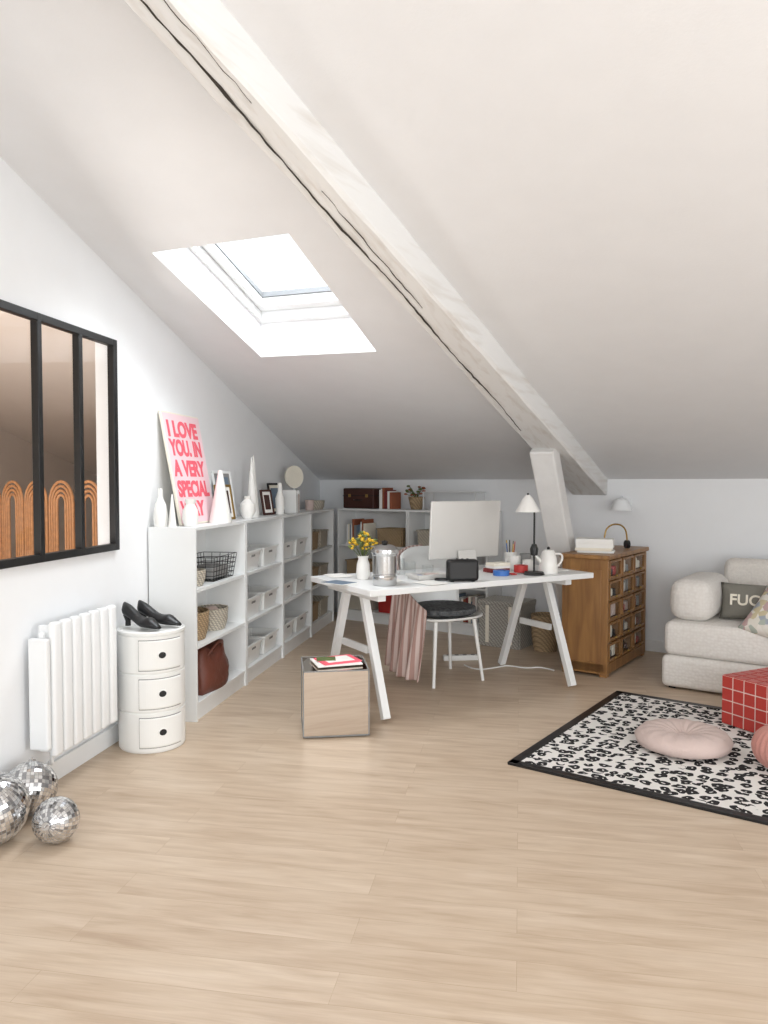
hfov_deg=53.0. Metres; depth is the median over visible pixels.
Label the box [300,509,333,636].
bookcase
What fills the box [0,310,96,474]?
ceiling adjacent
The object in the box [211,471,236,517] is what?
picture frame
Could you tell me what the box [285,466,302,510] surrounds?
mirror
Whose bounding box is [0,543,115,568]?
rail
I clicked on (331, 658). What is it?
magazine
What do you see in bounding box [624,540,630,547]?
ear cup
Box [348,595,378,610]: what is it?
storage box
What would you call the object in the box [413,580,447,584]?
paper sheets
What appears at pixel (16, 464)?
wall
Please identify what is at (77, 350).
mullion
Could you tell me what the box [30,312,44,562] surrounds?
mullion
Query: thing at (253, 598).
storage bin
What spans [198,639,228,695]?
leather bag
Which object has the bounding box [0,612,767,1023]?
floor
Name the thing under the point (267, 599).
storage bin
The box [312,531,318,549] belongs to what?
wicker box
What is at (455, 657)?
power strip
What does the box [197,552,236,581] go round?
wire basket
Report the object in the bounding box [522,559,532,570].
coffee mug
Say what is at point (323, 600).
wicker box
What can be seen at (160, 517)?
bottle
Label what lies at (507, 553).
pot
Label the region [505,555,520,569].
coffee mug
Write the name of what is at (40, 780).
disco ball
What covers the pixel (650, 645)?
baseboard
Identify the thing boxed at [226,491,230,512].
print
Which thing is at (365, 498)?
suitcase
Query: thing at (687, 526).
wall
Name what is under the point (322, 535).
wicker box
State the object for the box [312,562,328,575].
wicker box
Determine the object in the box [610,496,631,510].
wall sconce
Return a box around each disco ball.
[0,772,29,844]
[8,757,57,816]
[31,796,79,844]
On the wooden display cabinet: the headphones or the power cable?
the headphones
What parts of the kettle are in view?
handle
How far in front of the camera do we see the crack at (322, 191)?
3.00 m
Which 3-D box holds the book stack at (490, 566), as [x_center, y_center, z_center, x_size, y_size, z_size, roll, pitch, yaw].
[0.724,0.354,4.944,0.153,0.058,0.094,-1,2,-30]
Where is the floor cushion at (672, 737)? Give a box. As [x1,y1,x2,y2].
[634,718,733,759]
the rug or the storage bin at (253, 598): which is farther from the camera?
the storage bin at (253, 598)
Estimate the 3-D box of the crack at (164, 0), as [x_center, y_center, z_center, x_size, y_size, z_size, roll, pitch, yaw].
[-0.531,-1.277,1.976,0.010,0.180,0.627,1,2,27]
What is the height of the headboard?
1.320 m
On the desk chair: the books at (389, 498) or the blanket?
the blanket
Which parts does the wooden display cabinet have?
panel, drawer rail, drawer rail, drawer rail, drawer rail, drawer rail, divider rail, divider rail, divider rail, divider rail, drawer rail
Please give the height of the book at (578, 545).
0.030 m
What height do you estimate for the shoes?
0.117 m
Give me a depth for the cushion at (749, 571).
5.22 m
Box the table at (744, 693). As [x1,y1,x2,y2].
[722,667,767,732]
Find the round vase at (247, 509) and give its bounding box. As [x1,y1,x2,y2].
[239,496,255,518]
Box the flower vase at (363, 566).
[348,531,377,579]
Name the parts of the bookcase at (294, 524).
shelf, shelf, shelf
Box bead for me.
[215,243,331,297]
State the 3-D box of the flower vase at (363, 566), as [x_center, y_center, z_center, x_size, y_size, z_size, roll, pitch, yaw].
[-0.124,0.253,4.555,0.185,0.289,0.159,1,3,31]
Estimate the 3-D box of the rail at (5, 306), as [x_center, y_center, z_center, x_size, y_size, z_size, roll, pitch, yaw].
[-1.455,-0.815,3.216,0.034,0.034,1.265,0,2,10]
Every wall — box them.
[0,157,319,772]
[0,429,96,557]
[320,479,767,640]
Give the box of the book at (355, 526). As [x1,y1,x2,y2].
[354,525,356,538]
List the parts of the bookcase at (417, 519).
shelf, shelf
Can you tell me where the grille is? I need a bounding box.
[450,563,475,578]
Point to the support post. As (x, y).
(546, 463)
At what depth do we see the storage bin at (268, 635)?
5.57 m
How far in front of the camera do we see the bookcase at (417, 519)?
6.75 m
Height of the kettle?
0.168 m
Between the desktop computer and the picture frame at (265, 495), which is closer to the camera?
the desktop computer
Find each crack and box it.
[140,0,520,430]
[164,0,251,103]
[322,191,420,305]
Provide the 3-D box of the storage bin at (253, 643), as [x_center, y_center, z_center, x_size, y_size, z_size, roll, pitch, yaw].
[-0.978,0.940,5.177,0.236,0.130,0.316,0,2,10]
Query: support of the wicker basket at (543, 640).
on the floor
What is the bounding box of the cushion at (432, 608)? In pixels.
[418,600,476,617]
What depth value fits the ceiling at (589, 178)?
2.87 m
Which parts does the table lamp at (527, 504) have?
lamp shade, stem, burner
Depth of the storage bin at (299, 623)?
6.33 m
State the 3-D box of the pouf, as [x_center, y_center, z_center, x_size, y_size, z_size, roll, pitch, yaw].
[1.772,1.051,3.441,0.239,0.211,0.239,0,2,10]
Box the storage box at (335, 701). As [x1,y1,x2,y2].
[301,655,369,737]
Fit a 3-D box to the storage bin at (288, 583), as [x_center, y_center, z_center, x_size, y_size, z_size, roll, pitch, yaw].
[-0.841,0.601,5.938,0.236,0.130,0.316,0,2,10]
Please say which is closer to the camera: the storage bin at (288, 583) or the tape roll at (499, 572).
the tape roll at (499, 572)
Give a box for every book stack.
[483,561,510,572]
[575,537,614,553]
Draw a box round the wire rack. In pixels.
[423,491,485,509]
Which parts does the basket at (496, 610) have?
lid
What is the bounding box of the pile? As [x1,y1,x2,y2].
[310,654,362,667]
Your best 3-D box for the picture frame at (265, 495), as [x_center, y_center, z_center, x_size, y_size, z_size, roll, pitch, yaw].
[-0.872,-0.073,5.744,0.046,0.188,0.140,1,2,25]
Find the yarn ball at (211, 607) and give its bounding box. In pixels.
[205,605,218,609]
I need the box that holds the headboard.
[0,480,97,559]
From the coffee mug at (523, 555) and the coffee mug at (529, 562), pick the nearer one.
the coffee mug at (529, 562)
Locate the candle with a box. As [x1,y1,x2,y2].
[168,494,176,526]
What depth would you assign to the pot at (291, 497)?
6.15 m
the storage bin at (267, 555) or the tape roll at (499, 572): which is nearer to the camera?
the tape roll at (499, 572)
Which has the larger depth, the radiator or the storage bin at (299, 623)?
the storage bin at (299, 623)
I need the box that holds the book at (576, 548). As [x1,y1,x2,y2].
[575,547,612,550]
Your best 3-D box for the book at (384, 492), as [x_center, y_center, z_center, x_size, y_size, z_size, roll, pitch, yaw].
[0.051,-0.110,7.157,0.018,0.159,0.150,2,3,35]
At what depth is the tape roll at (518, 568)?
4.88 m
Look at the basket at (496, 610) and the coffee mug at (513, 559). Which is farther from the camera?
the basket at (496, 610)
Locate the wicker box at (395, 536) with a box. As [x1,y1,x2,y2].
[376,527,405,546]
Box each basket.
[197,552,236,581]
[197,604,227,630]
[197,607,208,640]
[477,595,535,649]
[531,612,559,651]
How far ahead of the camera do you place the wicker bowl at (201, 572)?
4.32 m
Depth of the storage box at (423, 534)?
6.84 m
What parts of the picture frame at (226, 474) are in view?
rail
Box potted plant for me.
[404,485,425,509]
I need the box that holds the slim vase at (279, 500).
[275,483,283,514]
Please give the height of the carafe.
0.250 m
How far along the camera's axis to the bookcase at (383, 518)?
7.36 m
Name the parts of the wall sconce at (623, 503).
plate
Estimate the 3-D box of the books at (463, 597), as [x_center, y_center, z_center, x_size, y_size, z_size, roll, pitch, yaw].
[0.742,0.833,6.696,0.243,0.230,0.170,2,3,35]
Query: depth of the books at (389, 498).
7.10 m
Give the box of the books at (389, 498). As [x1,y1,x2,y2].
[379,488,400,508]
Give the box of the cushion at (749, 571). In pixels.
[724,558,767,585]
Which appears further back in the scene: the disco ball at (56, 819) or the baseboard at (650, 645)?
the baseboard at (650, 645)
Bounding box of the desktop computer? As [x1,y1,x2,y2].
[428,500,500,569]
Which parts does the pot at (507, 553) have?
pot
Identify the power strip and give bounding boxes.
[443,654,477,660]
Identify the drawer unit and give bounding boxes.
[117,623,185,753]
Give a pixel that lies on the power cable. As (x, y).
(464, 664)
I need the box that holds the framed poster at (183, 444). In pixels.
[158,410,212,525]
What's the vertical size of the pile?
0.020 m
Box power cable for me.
[464,664,553,670]
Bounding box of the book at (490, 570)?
[483,568,509,572]
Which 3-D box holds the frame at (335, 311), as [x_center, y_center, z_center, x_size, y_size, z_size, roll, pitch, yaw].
[-0.574,-1.319,3.940,0.783,0.467,1.259,1,2,18]
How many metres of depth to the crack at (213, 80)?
2.50 m
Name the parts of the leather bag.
handle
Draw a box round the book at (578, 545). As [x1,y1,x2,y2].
[576,543,613,548]
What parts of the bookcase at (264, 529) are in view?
shelf, shelf, shelf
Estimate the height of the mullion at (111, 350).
1.045 m
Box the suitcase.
[343,488,381,508]
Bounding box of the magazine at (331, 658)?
[316,656,335,660]
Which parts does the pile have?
panel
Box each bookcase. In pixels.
[148,521,246,721]
[232,515,283,684]
[259,512,311,656]
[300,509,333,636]
[337,508,412,624]
[408,509,501,635]
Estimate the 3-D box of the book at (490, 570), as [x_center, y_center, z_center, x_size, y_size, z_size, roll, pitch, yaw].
[0.722,0.371,4.943,0.148,0.024,0.090,-1,2,-30]
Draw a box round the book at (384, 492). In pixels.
[384,492,385,508]
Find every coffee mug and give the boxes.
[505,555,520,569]
[520,553,530,563]
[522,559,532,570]
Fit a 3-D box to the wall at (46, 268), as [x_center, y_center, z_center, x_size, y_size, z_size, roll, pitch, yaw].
[-1.567,-0.759,2.890,0.100,3.900,10.000,0,2,10]
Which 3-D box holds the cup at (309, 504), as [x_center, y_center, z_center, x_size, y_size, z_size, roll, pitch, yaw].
[-0.655,-0.061,6.769,0.080,0.090,0.080,0,2,10]
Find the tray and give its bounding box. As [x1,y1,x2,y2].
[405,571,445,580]
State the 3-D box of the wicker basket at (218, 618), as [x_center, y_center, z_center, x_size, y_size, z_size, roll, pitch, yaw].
[-1.058,0.647,4.713,0.200,0.130,0.240,0,2,10]
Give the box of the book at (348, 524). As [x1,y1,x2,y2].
[348,524,349,543]
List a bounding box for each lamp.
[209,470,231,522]
[515,493,544,575]
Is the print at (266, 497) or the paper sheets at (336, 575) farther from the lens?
the print at (266, 497)
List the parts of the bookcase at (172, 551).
shelf, shelf, shelf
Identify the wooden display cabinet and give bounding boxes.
[560,545,648,677]
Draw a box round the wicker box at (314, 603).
[312,601,318,620]
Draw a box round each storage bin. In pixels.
[247,544,278,565]
[247,548,262,570]
[248,586,278,609]
[248,593,262,617]
[248,627,278,653]
[248,638,262,664]
[284,537,307,555]
[284,540,294,558]
[284,574,307,593]
[284,579,295,599]
[284,610,307,632]
[285,618,295,639]
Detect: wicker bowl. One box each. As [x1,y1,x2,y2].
[197,568,205,586]
[314,500,324,509]
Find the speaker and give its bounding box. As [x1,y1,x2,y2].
[446,558,478,581]
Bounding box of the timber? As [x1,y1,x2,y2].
[123,0,606,494]
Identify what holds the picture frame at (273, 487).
on the bookcase at (294, 524)
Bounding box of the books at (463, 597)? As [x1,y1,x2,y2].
[459,593,484,623]
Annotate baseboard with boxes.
[47,722,118,779]
[645,639,666,652]
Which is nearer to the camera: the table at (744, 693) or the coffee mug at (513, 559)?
the table at (744, 693)
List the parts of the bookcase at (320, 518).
shelf, shelf, shelf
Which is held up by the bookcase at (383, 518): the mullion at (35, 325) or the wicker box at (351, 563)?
the wicker box at (351, 563)
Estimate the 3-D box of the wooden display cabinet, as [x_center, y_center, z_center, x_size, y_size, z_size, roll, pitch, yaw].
[1.599,0.681,5.551,0.350,0.820,0.890,2,3,35]
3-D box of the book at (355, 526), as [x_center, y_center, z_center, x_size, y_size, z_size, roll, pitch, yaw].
[-0.224,0.213,7.350,0.028,0.180,0.170,2,3,35]
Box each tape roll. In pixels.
[493,569,508,575]
[514,564,527,572]
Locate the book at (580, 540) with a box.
[576,537,613,543]
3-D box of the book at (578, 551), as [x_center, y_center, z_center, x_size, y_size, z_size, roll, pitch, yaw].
[1.470,0.271,5.336,0.243,0.015,0.157,1,2,20]
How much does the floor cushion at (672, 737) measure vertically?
0.094 m
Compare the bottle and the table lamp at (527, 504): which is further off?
the table lamp at (527, 504)
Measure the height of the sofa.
0.784 m
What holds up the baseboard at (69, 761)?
attached to the wall at (46, 268)
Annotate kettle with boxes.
[535,547,562,573]
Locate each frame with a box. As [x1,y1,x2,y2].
[189,246,349,323]
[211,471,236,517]
[213,484,235,518]
[259,490,274,514]
[266,483,284,513]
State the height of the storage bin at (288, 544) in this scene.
0.130 m
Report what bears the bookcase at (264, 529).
on the floor
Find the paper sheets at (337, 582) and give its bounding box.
[322,580,358,584]
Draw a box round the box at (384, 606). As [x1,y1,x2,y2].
[378,595,391,612]
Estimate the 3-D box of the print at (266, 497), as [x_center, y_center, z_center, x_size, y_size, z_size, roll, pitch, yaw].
[-0.870,-0.073,5.743,0.002,0.110,0.070,-10,-2,25]
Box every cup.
[305,500,313,509]
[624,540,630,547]
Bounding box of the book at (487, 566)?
[486,565,510,568]
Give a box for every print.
[216,477,228,484]
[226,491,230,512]
[264,495,270,509]
[270,488,277,507]
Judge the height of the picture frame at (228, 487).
0.228 m
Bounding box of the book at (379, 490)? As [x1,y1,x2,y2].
[379,490,380,508]
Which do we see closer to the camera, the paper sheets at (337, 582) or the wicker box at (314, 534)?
the paper sheets at (337, 582)
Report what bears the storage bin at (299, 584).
on the bookcase at (294, 524)
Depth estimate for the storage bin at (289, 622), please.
5.98 m
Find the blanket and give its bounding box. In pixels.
[384,544,426,682]
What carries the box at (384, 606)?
on the bookcase at (383, 518)
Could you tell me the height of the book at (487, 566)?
0.016 m
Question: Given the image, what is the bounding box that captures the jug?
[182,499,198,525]
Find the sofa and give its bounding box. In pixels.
[662,558,767,692]
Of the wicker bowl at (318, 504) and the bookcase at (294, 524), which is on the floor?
the bookcase at (294, 524)
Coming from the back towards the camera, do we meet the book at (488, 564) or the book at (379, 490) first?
the book at (379, 490)
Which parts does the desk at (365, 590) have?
leg, rail, leg, cable coil, leg, rail, leg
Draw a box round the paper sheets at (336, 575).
[323,573,351,577]
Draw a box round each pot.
[282,490,299,512]
[504,540,515,561]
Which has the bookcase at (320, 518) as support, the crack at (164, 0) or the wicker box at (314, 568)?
the wicker box at (314, 568)
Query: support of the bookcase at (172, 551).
on the floor
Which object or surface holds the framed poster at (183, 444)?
on the bookcase at (172, 551)
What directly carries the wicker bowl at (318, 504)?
on the bookcase at (320, 518)
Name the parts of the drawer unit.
door, door, door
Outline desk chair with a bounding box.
[384,544,483,688]
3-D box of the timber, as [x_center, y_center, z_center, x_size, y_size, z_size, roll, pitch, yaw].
[-0.204,-1.206,2.555,0.292,2.411,8.139,1,2,27]
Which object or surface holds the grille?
attached to the speaker
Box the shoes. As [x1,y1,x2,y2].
[122,600,181,629]
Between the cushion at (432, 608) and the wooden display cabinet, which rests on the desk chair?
the cushion at (432, 608)
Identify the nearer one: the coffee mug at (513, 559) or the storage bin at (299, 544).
the coffee mug at (513, 559)
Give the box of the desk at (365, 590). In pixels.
[311,564,593,719]
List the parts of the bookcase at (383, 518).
shelf, shelf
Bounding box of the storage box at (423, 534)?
[416,529,429,545]
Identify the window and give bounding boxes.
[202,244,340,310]
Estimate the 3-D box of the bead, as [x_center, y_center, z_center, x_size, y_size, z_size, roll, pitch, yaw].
[-0.573,-1.367,3.938,0.645,0.303,1.038,1,2,18]
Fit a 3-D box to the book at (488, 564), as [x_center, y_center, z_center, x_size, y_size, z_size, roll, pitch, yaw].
[0.733,0.334,4.948,0.132,0.018,0.090,-1,2,-30]
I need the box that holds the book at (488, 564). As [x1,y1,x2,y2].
[486,561,510,566]
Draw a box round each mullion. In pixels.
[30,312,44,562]
[72,327,84,555]
[107,339,119,549]
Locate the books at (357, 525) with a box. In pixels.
[347,518,375,543]
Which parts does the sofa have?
mattress, seat mattress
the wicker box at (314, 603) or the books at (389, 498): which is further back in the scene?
the books at (389, 498)
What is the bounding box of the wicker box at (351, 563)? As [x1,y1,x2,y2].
[345,558,372,573]
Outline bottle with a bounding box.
[153,488,167,526]
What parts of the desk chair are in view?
backrest, leg, leg, seat, leg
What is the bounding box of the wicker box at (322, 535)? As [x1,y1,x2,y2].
[312,529,327,547]
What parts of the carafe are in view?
lid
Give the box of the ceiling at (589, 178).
[0,0,767,479]
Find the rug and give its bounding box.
[507,691,767,824]
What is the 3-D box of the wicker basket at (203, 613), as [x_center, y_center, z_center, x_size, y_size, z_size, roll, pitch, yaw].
[-1.113,0.644,4.397,0.218,0.160,0.276,0,2,10]
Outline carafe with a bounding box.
[370,540,398,585]
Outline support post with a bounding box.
[530,449,574,619]
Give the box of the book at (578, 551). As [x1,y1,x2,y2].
[577,550,614,553]
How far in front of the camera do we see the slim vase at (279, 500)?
5.84 m
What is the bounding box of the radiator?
[28,605,117,765]
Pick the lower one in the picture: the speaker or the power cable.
the power cable
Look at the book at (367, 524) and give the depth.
7.26 m
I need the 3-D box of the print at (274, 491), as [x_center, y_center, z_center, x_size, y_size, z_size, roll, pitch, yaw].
[-0.845,-0.108,6.023,0.002,0.160,0.110,-10,-2,25]
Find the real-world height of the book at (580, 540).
0.032 m
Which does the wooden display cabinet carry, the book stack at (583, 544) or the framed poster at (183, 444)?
the book stack at (583, 544)
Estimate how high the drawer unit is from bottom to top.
0.588 m
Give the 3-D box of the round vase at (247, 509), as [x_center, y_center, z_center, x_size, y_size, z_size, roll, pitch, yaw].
[-0.917,-0.031,5.170,0.110,0.150,0.110,0,2,10]
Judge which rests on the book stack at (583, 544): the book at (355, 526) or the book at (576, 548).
the book at (576, 548)
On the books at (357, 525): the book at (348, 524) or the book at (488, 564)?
the book at (348, 524)
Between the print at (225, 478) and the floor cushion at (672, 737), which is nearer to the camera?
the floor cushion at (672, 737)
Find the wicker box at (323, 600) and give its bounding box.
[312,595,328,616]
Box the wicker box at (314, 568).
[312,566,318,585]
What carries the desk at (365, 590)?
on the floor
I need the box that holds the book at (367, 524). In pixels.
[362,519,373,530]
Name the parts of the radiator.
panel, panel, panel, panel, panel, panel, panel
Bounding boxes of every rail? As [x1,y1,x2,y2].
[0,299,113,345]
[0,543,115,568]
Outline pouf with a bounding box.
[751,724,767,767]
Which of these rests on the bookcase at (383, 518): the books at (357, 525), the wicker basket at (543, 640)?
the books at (357, 525)

